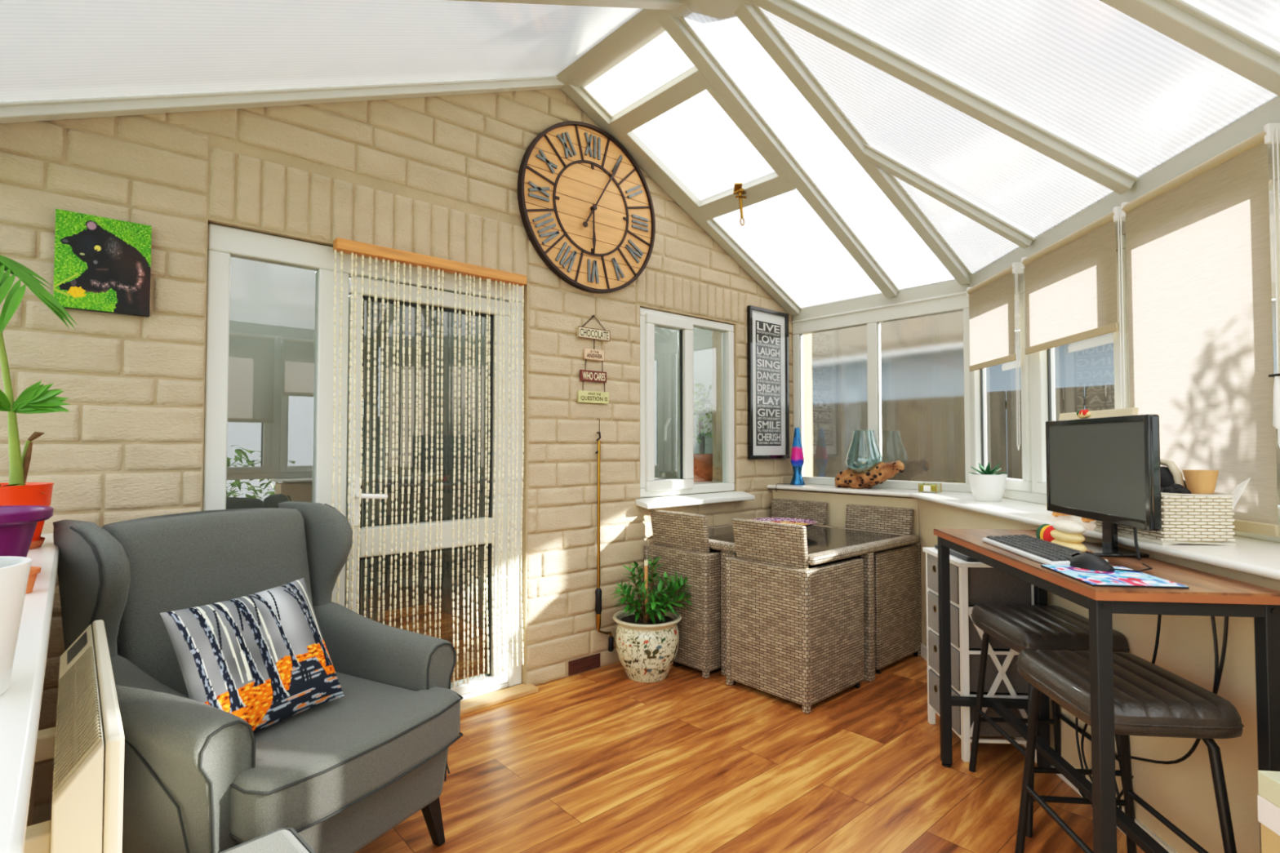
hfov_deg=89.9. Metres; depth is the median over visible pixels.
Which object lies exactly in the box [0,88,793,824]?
wall
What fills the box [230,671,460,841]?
seat cushion
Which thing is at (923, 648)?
baseboard
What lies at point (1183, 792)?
wall
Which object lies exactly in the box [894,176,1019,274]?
roof panel
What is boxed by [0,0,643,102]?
roof panel
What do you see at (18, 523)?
pot
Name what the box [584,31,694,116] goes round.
roof panel
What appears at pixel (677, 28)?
trim
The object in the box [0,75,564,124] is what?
trim
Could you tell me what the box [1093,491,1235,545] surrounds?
wicker basket
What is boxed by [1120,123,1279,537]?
roller blind
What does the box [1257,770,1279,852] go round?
cardboard box
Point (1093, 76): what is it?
roof panel
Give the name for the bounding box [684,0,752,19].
trim
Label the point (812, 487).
windowsill
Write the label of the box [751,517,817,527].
decorative bowl
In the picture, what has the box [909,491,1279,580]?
windowsill
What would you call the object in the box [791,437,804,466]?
glass bottle
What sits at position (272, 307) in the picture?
window glass
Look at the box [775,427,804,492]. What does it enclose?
lamp
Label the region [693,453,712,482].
pot
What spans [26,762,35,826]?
wall
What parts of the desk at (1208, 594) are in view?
leg, rail, leg, foot rail, leg, frame, leg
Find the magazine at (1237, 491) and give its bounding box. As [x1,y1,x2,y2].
[1227,478,1250,509]
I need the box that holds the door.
[202,223,538,715]
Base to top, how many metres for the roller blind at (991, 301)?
0.950 m
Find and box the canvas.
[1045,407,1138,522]
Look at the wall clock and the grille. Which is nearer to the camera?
the grille
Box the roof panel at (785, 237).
[713,189,881,307]
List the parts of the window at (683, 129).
pane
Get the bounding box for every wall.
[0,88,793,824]
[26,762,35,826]
[772,488,918,543]
[917,498,1279,852]
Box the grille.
[52,645,101,793]
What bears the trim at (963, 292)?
attached to the wall at (434, 176)
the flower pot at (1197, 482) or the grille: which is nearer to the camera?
the grille
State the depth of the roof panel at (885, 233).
3.41 m
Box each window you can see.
[608,66,795,226]
[635,307,755,509]
[792,279,971,492]
[968,96,1279,542]
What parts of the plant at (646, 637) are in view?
painted pot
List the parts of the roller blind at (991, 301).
pull chain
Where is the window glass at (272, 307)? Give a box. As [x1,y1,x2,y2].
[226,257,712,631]
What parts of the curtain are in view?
rail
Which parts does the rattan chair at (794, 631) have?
corner post, panel, backrest, corner post, panel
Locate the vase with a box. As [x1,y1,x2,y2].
[835,431,904,488]
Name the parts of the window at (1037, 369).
sash, sash, sash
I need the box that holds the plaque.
[577,315,609,404]
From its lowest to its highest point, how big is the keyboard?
0.030 m
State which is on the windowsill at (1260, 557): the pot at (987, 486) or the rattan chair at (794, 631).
the pot at (987, 486)
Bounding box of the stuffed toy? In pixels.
[1035,520,1087,551]
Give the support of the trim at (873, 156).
attached to the roof panel at (1021, 186)
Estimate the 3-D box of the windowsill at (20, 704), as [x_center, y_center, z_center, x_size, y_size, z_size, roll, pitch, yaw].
[-0.966,0.328,0.824,0.298,0.032,3.188,1,-2,-41]
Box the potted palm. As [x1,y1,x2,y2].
[0,254,76,549]
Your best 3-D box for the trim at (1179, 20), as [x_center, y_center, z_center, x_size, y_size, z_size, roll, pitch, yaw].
[1.506,-1.157,1.823,0.720,0.456,0.090,0,-2,3]
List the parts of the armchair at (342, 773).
arm, backrest, seat, arm, leg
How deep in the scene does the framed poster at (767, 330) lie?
4.62 m
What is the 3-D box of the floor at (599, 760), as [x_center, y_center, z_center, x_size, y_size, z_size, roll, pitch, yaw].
[0.640,1.304,2.032,4.900,0.001,3.650,1,-2,-41]
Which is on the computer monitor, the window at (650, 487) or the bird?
the bird
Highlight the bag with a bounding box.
[1160,458,1186,488]
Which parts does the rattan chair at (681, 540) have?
corner post, panel, backrest, corner post, panel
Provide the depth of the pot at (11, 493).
1.76 m
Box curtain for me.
[331,237,526,686]
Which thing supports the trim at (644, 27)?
attached to the wall at (434, 176)
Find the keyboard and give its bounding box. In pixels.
[982,533,1107,565]
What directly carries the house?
on the ground
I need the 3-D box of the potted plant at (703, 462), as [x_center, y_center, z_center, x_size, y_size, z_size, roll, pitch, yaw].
[0.449,0.039,4.735,0.405,0.732,0.384,1,-2,-41]
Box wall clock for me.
[517,120,655,293]
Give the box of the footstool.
[218,827,315,852]
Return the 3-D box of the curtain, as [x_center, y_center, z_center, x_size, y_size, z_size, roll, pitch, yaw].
[-0.931,0.215,2.947,0.918,1.979,0.056,1,-2,-41]
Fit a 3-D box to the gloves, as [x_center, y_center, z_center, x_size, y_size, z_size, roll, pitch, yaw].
[1.564,0.241,1.893,0.092,0.143,0.075,-1,-2,18]
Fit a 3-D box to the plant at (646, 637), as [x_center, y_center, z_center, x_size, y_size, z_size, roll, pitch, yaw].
[0.058,1.022,3.478,0.515,0.647,0.396,1,-2,-41]
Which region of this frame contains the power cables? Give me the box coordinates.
[1075,614,1228,809]
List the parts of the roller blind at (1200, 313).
pull chain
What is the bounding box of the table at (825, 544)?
[707,524,919,681]
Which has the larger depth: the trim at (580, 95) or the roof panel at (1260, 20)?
the trim at (580, 95)
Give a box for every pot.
[0,482,54,541]
[0,505,53,557]
[0,555,31,695]
[25,566,40,594]
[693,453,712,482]
[968,462,1007,502]
[1182,470,1218,493]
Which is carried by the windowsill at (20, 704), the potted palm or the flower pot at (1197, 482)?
the potted palm
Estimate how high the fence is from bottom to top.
1.820 m
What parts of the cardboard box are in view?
lid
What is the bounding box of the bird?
[1076,409,1091,418]
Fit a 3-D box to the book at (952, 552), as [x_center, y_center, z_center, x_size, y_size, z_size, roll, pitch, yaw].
[1.427,0.533,2.710,0.230,0.018,0.330,0,-2,3]
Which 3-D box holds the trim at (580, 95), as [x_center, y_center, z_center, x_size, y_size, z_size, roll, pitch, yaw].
[0.382,-1.360,4.144,2.122,1.003,0.105,1,-2,-41]
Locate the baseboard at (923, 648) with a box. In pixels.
[920,643,1177,852]
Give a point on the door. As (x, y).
(224, 242)
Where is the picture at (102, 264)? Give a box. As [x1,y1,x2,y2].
[53,208,151,317]
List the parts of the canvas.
leg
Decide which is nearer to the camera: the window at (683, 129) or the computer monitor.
the computer monitor
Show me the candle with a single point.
(935, 488)
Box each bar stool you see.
[968,604,1135,837]
[1014,649,1244,852]
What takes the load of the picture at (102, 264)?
attached to the wall at (434, 176)
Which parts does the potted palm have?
stem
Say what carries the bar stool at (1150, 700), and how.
on the floor at (599, 760)
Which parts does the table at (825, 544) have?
leg, glass, leg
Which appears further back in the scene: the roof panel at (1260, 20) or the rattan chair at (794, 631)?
the rattan chair at (794, 631)
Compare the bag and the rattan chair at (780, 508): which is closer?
the bag
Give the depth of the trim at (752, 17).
3.14 m
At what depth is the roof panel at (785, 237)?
4.20 m
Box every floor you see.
[122,653,1145,852]
[383,604,487,682]
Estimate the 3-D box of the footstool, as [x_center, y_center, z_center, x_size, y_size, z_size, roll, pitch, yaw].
[-0.741,1.073,1.177,0.380,0.412,0.310,-2,-2,42]
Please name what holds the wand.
hanging from the window at (1037, 369)
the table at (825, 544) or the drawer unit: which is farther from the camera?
the table at (825, 544)
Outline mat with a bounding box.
[1040,564,1189,588]
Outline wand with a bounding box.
[1268,373,1279,428]
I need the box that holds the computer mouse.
[1067,551,1152,572]
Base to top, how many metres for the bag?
0.203 m
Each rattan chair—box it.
[644,509,720,678]
[725,518,864,713]
[771,498,827,525]
[808,504,921,674]
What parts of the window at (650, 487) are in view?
handle, sash, sill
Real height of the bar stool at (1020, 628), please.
0.640 m
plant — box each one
[611,555,692,682]
[675,382,714,482]
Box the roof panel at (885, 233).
[684,12,955,289]
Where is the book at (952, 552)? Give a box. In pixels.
[934,544,978,561]
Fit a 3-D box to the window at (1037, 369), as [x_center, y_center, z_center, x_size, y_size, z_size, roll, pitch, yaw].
[1.988,-0.298,2.536,0.176,1.318,2.732,0,-2,3]
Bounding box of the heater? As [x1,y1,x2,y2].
[23,619,124,852]
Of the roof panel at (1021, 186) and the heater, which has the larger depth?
the roof panel at (1021, 186)
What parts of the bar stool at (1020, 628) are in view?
leg, foot rail, foot rail, leg, seat, leg, foot rail, foot rail, leg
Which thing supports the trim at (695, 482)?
attached to the wall at (434, 176)
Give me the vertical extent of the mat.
0.004 m
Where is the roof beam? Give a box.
[746,0,1138,195]
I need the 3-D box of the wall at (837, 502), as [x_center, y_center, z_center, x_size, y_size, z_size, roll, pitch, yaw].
[1.429,0.910,4.350,0.300,0.920,1.073,1,-2,-41]
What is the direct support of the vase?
on the windowsill at (812, 487)
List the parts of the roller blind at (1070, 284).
pull chain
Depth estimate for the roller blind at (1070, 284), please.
2.75 m
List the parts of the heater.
control panel, casing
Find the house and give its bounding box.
[986,190,1276,478]
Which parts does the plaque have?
chain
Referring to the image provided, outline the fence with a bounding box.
[986,384,1279,505]
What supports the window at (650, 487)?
in the wall at (434, 176)
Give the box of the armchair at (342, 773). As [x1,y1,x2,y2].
[53,501,463,852]
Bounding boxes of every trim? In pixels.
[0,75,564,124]
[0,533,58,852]
[444,0,683,9]
[555,0,691,90]
[561,84,801,315]
[657,13,899,297]
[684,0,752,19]
[693,480,712,484]
[733,3,973,284]
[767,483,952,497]
[791,291,966,323]
[861,142,1035,248]
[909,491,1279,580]
[1098,0,1279,96]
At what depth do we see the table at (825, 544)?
3.46 m
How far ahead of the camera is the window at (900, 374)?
4.30 m
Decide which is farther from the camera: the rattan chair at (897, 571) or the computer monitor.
the rattan chair at (897, 571)
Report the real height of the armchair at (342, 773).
1.026 m
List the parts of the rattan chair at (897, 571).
panel, backrest, panel, panel, corner post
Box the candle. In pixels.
[918,482,942,493]
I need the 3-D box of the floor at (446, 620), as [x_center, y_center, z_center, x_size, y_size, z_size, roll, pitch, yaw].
[-1.183,1.367,4.243,4.500,0.001,1.820,1,-2,-41]
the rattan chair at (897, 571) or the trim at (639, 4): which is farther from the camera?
the rattan chair at (897, 571)
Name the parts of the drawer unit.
leg, drawer, drawer, frame rail, drawer, drawer, frame rail, frame rail, frame rail, leg, drawer, drawer, drawer, frame rail, drawer, frame rail, frame rail, leg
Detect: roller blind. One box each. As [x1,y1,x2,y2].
[966,262,1023,450]
[1021,206,1125,408]
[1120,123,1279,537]
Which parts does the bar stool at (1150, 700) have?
leg, foot rail, foot rail, leg, seat, foot rail, leg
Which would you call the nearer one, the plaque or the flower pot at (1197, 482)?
the flower pot at (1197, 482)
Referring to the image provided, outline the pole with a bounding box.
[595,418,613,651]
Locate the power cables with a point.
(1218, 669)
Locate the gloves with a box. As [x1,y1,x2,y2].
[1160,484,1191,493]
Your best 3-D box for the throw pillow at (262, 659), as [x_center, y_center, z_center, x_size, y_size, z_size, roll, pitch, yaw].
[-1.062,0.646,1.791,0.220,0.358,0.422,-1,-2,27]
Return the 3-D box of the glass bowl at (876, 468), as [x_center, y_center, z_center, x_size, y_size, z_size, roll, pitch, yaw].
[1.482,0.175,4.245,0.236,0.300,0.236,1,-2,-41]
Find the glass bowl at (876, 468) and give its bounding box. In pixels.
[845,431,883,473]
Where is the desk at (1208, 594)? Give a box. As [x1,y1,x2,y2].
[933,528,1279,852]
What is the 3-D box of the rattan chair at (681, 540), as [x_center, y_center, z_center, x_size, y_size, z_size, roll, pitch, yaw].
[0.381,0.923,3.783,0.518,0.862,0.499,1,-2,-41]
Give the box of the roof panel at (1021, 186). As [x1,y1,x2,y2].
[760,7,1114,237]
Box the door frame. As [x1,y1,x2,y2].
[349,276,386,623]
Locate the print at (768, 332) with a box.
[755,320,781,445]
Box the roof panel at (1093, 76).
[795,0,1278,177]
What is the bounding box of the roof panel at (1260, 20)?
[1182,0,1279,51]
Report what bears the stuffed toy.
on the desk at (1208, 594)
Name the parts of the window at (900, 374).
pane, pane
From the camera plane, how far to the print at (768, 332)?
4.63 m
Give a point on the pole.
(598, 591)
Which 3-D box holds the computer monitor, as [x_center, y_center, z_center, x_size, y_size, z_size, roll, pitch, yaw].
[1.436,0.182,2.015,0.155,0.416,0.545,0,-2,6]
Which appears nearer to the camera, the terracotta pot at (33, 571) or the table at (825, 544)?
the terracotta pot at (33, 571)
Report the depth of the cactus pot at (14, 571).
0.73 m
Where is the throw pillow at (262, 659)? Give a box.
[160,577,344,733]
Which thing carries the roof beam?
attached to the roof panel at (1021, 186)
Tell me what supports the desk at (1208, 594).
on the floor at (599, 760)
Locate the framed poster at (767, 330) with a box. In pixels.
[746,305,789,459]
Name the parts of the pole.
rod, crank arm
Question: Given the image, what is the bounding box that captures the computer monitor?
[1045,413,1161,559]
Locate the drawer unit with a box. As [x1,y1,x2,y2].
[922,546,1036,763]
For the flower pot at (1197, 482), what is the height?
0.156 m
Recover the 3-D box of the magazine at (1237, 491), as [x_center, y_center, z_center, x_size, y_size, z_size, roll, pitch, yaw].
[1.692,0.226,1.854,0.117,0.155,0.028,-1,-2,29]
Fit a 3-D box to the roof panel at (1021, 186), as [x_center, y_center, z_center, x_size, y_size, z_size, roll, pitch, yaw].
[1.135,-1.421,2.907,1.599,0.961,0.711,0,-2,3]
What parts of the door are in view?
handle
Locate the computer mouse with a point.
(1088, 561)

